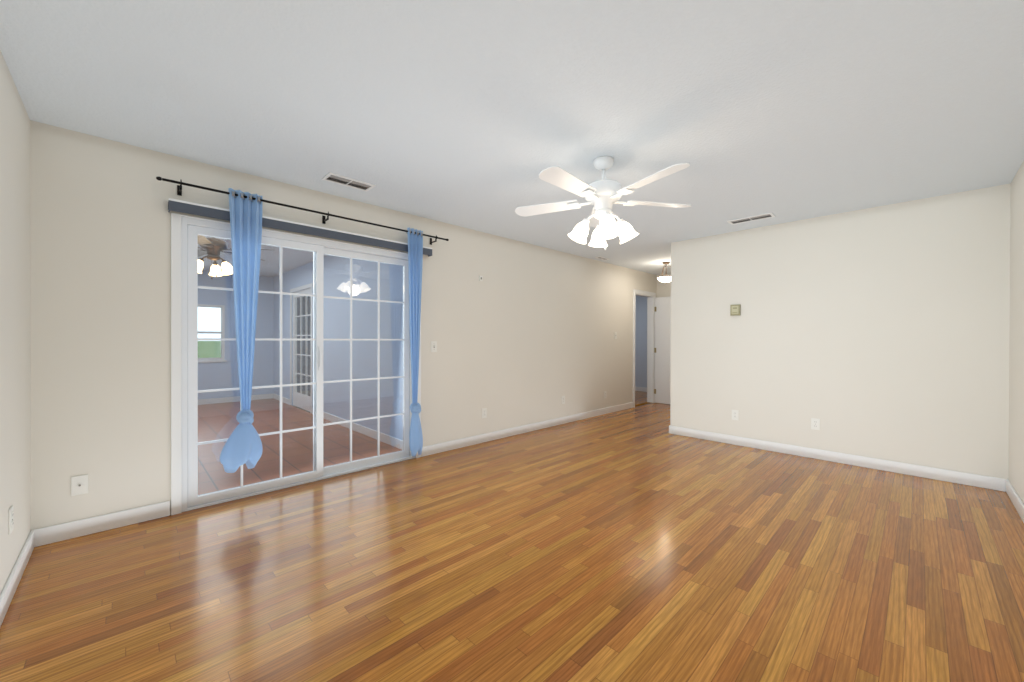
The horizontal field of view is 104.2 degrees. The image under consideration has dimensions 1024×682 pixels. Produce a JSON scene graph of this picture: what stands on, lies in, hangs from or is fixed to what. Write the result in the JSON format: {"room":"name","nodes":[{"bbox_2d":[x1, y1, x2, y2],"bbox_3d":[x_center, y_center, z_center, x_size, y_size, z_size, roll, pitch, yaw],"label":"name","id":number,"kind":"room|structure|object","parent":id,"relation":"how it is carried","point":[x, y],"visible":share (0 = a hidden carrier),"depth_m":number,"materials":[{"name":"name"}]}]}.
{"room":"empty living room","nodes":[
{"label":"empty living room","id":0,"kind":"room"},
{"bbox_2d":[0,50,30,593],"bbox_3d":[-1.339,-0.029,0.746,0.120,2.440,4.160,0,0,-44],"label":"wall","id":1,"kind":"structure","parent":0,"point":[15,386],"depth_m":1.94,"materials":[{"name":"beige paint"}]},
{"bbox_2d":[9,505,13,534],"bbox_3d":[-2.335,0.834,1.861,0.008,0.114,0.070,0,0,-44],"label":"electrical outlet","id":2,"kind":"object","parent":1,"relation":"attached to","point":[11,516],"visible":1,"depth_m":1.85,"materials":[{"name":"white plastic"}]},
{"bbox_2d":[0,531,33,626],"bbox_3d":[-1.336,1.140,0.840,0.014,0.100,4.012,0,0,-44],"label":"baseboard","id":3,"kind":"structure","parent":1,"relation":"attached to","point":[11,586],"depth_m":1.89,"materials":[{"name":"white"}]},
{"bbox_2d":[198,270,273,398],"bbox_3d":[-6.183,-0.065,6.763,3.990,2.440,0.120,0,0,-44],"label":"wall","id":4,"kind":"structure","parent":0,"point":[231,328],"depth_m":7.55,"materials":[{"name":"blue paint"}]},
{"bbox_2d":[198,304,226,362],"bbox_3d":[-5.718,-0.138,7.174,0.950,1.056,0.120,0,0,-44],"label":"window","id":5,"kind":"structure","parent":4,"relation":"in","point":[219,333],"depth_m":7.38,"materials":[{"name":"white"}]},
{"bbox_2d":[198,393,272,404],"bbox_3d":[-6.137,1.105,6.719,3.754,0.100,0.018,0,0,-44],"label":"baseboard","id":6,"kind":"structure","parent":4,"relation":"attached to","point":[232,399],"depth_m":7.50,"materials":[{"name":"white"}]},
{"bbox_2d":[198,236,326,276],"bbox_3d":[-4.242,-1.322,4.772,3.750,0.100,5.430,0,0,-44],"label":"ceiling","id":7,"kind":"structure","parent":0,"point":[276,270],"depth_m":6.24,"materials":[{"name":"white paint"}]},
{"bbox_2d":[198,235,267,278],"bbox_3d":[-3.451,-0.984,4.537,1.240,0.571,1.270,0,0,-44],"label":"ceiling fan","id":8,"kind":"object","parent":7,"relation":"hanging from","point":[226,269],"depth_m":4.52,"materials":[{"name":"brown metal"}]},
{"bbox_2d":[185,398,413,511],"bbox_3d":[-4.249,1.218,4.782,3.750,0.100,5.430,0,0,-44],"label":"floor","id":9,"kind":"structure","parent":0,"point":[292,453],"depth_m":4.52,"materials":[{"name":"ceramic"}]},
{"bbox_2d":[274,255,402,439],"bbox_3d":[-2.860,-0.054,6.128,0.120,2.440,5.430,0,0,-44],"label":"wall","id":10,"kind":"structure","parent":0,"point":[365,305],"depth_m":5.18,"materials":[{"name":"blue paint"}]},
{"bbox_2d":[273,393,289,404],"bbox_3d":[-4.398,1.107,7.612,0.018,0.100,1.110,0,0,-44],"label":"baseboard","id":11,"kind":"structure","parent":10,"relation":"attached to","point":[283,398],"depth_m":7.52,"materials":[{"name":"white wood"}]},
{"bbox_2d":[290,283,312,413],"bbox_3d":[-3.579,0.116,6.812,0.074,2.091,1.170,0,0,-44],"label":"french door","id":12,"kind":"structure","parent":10,"relation":"in","point":[303,314],"depth_m":6.86,"materials":[{"name":"white"}]},
{"bbox_2d":[312,408,402,449],"bbox_3d":[-2.106,1.122,5.261,0.014,0.100,3.116,0,0,-44],"label":"baseboard","id":13,"kind":"structure","parent":10,"relation":"attached to","point":[325,416],"depth_m":4.94,"materials":[{"name":"white wood"}]},
{"bbox_2d":[30,120,656,529],"bbox_3d":[-0.028,-0.042,5.015,7.960,2.440,0.120,0,0,-44],"label":"wall","id":14,"kind":"structure","parent":0,"point":[522,334],"depth_m":2.67,"materials":[{"name":"beige paint"}]},
{"bbox_2d":[71,474,87,495],"bbox_3d":[-2.609,0.871,2.407,0.070,0.114,0.016,0,0,-44],"label":"outlet","id":15,"kind":"object","parent":14,"relation":"attached to","point":[79,485],"visible":1,"depth_m":2.41,"materials":[{"name":"white plastic"}]},
{"bbox_2d":[171,213,420,514],"bbox_3d":[-1.616,0.157,3.371,1.930,2.046,0.016,0,0,-44],"label":"door frame","id":16,"kind":"structure","parent":14,"relation":"attached to","point":[175,364],"depth_m":2.71,"materials":[{"name":"white wood"}]},
{"bbox_2d":[181,217,414,511],"bbox_3d":[-1.655,0.161,3.411,1.824,2.039,0.115,0,0,-44],"label":"door","id":17,"kind":"structure","parent":14,"relation":"in","point":[192,229],"depth_m":3.26,"materials":[{"name":"white plastic"}]},
{"bbox_2d":[168,198,431,256],"bbox_3d":[-1.565,-0.908,3.376,2.044,0.080,0.069,0,0,-44],"label":"headrail valance","id":18,"kind":"object","parent":14,"relation":"attached to","point":[175,205],"visible":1,"depth_m":3.19,"materials":[{"name":"grey"}]},
{"bbox_2d":[156,177,448,472],"bbox_3d":[-1.481,0.021,3.369,2.280,2.214,0.206,0,0,-44],"label":"curtains","id":19,"kind":"object","parent":14,"relation":"attached to","point":[243,445],"visible":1,"depth_m":2.92,"materials":[{"name":"blue fabric"}]},
{"bbox_2d":[31,402,632,546],"bbox_3d":[0.016,1.129,4.972,7.720,0.100,0.014,0,0,-44],"label":"baseboard","id":20,"kind":"structure","parent":14,"relation":"attached to","point":[69,530],"depth_m":2.63,"materials":[{"name":"white"}]},
{"bbox_2d":[431,341,436,351],"bbox_3d":[-0.810,0.059,4.156,0.070,0.114,0.018,0,0,-44],"label":"light switch","id":21,"kind":"object","parent":14,"relation":"attached to","point":[433,346],"visible":1,"depth_m":4.15,"materials":[{"name":"white plastic"}]},
{"bbox_2d":[482,408,486,417],"bbox_3d":[-0.321,0.839,4.644,0.070,0.114,0.008,0,0,-44],"label":"electrical outlet","id":22,"kind":"object","parent":14,"relation":"attached to","point":[484,412],"visible":1,"depth_m":4.64,"materials":[{"name":"white plastic"}]},
{"bbox_2d":[633,289,655,407],"bbox_3d":[2.397,0.129,7.371,0.840,2.093,0.135,0,0,-44],"label":"door frame","id":23,"kind":"structure","parent":14,"relation":"attached to","point":[651,296],"depth_m":7.58,"materials":[{"name":"white wood"}]},
{"bbox_2d":[0,403,1023,681],"bbox_3d":[1.422,1.238,3.531,7.720,0.100,4.040,0,0,-44],"label":"floor","id":24,"kind":"structure","parent":0,"point":[636,545],"depth_m":2.01,"materials":[{"name":"brown wood"}]},
{"bbox_2d":[0,0,1023,274],"bbox_3d":[1.428,-1.302,3.522,7.720,0.100,4.040,0,0,-44],"label":"ceiling","id":25,"kind":"structure","parent":0,"point":[476,114],"depth_m":2.05,"materials":[{"name":"white paint"}]},
{"bbox_2d":[322,172,375,191],"bbox_3d":[-1.288,-1.254,3.156,0.360,0.007,0.170,0,0,-44],"label":"air vent","id":26,"kind":"object","parent":25,"relation":"attached to","point":[346,181],"visible":0.96,"depth_m":3.15,"materials":[{"name":"white metal"}]},
{"bbox_2d":[595,256,608,259],"bbox_3d":[1.375,-1.258,6.069,0.260,0.007,0.100,0,0,-44],"label":"ceiling vent","id":27,"kind":"object","parent":25,"relation":"in","point":[602,258],"visible":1,"depth_m":6.06,"materials":[{"name":"white metal"}]},
{"bbox_2d":[515,156,691,249],"bbox_3d":[0.605,-0.936,2.723,1.234,0.631,1.272,0,0,-44],"label":"room ceiling fan","id":28,"kind":"object","parent":25,"relation":"hanging from","point":[603,196],"visible":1,"depth_m":2.70,"materials":[{"name":"white metal"}]},
{"bbox_2d":[657,262,670,283],"bbox_3d":[2.466,-1.087,6.380,0.284,0.347,0.282,0,0,-44],"label":"hall ceiling light","id":29,"kind":"object","parent":25,"relation":"hanging from","point":[666,278],"visible":0.88,"depth_m":6.33,"materials":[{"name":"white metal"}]},
{"bbox_2d":[727,212,775,224],"bbox_3d":[2.439,-1.248,4.076,0.160,0.007,0.400,0,0,-44],"label":"air vent","id":30,"kind":"object","parent":25,"relation":"attached to","point":[752,218],"visible":0.98,"depth_m":4.06,"materials":[{"name":"white metal"}]},
{"bbox_2d":[635,296,646,387],"bbox_3d":[2.606,-0.045,7.671,3.040,2.440,0.002,0,0,-44],"label":"wall","id":31,"kind":"structure","parent":0,"point":[641,343],"depth_m":7.48,"materials":[{"name":"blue paint"}]},
{"bbox_2d":[635,387,646,391],"bbox_3d":[2.596,1.118,9.681,0.018,0.100,2.877,0,0,-44],"label":"baseboard","id":32,"kind":"structure","parent":31,"relation":"attached to","point":[643,389],"depth_m":9.24,"materials":[{"name":"white"}]},
{"bbox_2d":[635,391,649,406],"bbox_3d":[1.598,1.219,8.706,2.800,0.100,2.880,0,0,-44],"label":"floor","id":33,"kind":"structure","parent":0,"point":[640,398],"depth_m":8.14,"materials":[{"name":"brown wood"}]},
{"bbox_2d":[657,274,670,296],"bbox_3d":[3.279,-0.041,7.240,0.120,2.440,1.315,0,0,-44],"label":"wall","id":34,"kind":"structure","parent":0,"point":[663,289],"depth_m":7.57,"materials":[{"name":"beige paint"}]},
{"bbox_2d":[654,296,670,403],"bbox_3d":[2.966,0.174,7.342,0.171,1.992,0.710,0,0,-44],"label":"door","id":35,"kind":"structure","parent":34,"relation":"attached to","point":[662,311],"depth_m":7.46,"materials":[{"name":"white wood"}]},
{"bbox_2d":[670,183,1010,479],"bbox_3d":[3.900,-0.031,4.939,2.445,2.440,2.845,0,0,-44],"label":"wall","id":36,"kind":"structure","parent":0,"point":[881,332],"depth_m":3.79,"materials":[{"name":"beige paint"}]},
{"bbox_2d":[732,410,738,419],"bbox_3d":[2.553,0.847,4.563,0.008,0.114,0.070,0,0,-44],"label":"electrical outlet","id":37,"kind":"object","parent":36,"relation":"attached to","point":[735,414],"visible":1,"depth_m":4.56,"materials":[{"name":"white plastic"}]},
{"bbox_2d":[730,304,740,315],"bbox_3d":[2.548,-0.353,4.551,0.030,0.124,0.100,0,0,-44],"label":"thermostat","id":38,"kind":"object","parent":36,"relation":"attached to","point":[735,310],"visible":1,"depth_m":4.54,"materials":[{"name":"beige plastic"}]},
{"bbox_2d":[811,418,819,429],"bbox_3d":[3.070,0.840,4.033,0.008,0.114,0.070,0,0,-44],"label":"electrical outlet","id":39,"kind":"object","parent":36,"relation":"attached to","point":[815,423],"visible":1,"depth_m":4.03,"materials":[{"name":"white plastic"}]},
{"bbox_2d":[669,425,1005,491],"bbox_3d":[3.795,1.139,4.951,2.339,0.100,2.729,0,0,-44],"label":"baseboard","id":40,"kind":"structure","parent":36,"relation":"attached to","point":[982,481],"depth_m":3.80,"materials":[{"name":"white wood"}]},
{"bbox_2d":[1009,161,1023,503],"bbox_3d":[2.046,-0.022,1.226,5.395,2.440,0.120,0,0,-44],"label":"wall","id":41,"kind":"structure","parent":0,"point":[1016,412],"depth_m":2.91,"materials":[{"name":"beige paint"}]},
{"bbox_2d":[1006,479,1023,522],"bbox_3d":[1.996,1.148,1.279,5.395,0.100,0.014,0,0,-44],"label":"baseboard","id":42,"kind":"structure","parent":41,"relation":"attached to","point":[1016,500],"depth_m":2.84,"materials":[{"name":"white"}]},
{"label":"outside","id":43,"kind":"structure","parent":0,"visible":0},
{"bbox_2d":[198,307,220,357],"bbox_3d":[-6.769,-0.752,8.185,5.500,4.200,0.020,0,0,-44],"label":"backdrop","id":44,"kind":"structure","parent":43,"point":[214,352],"depth_m":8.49,"materials":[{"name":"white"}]}
]}

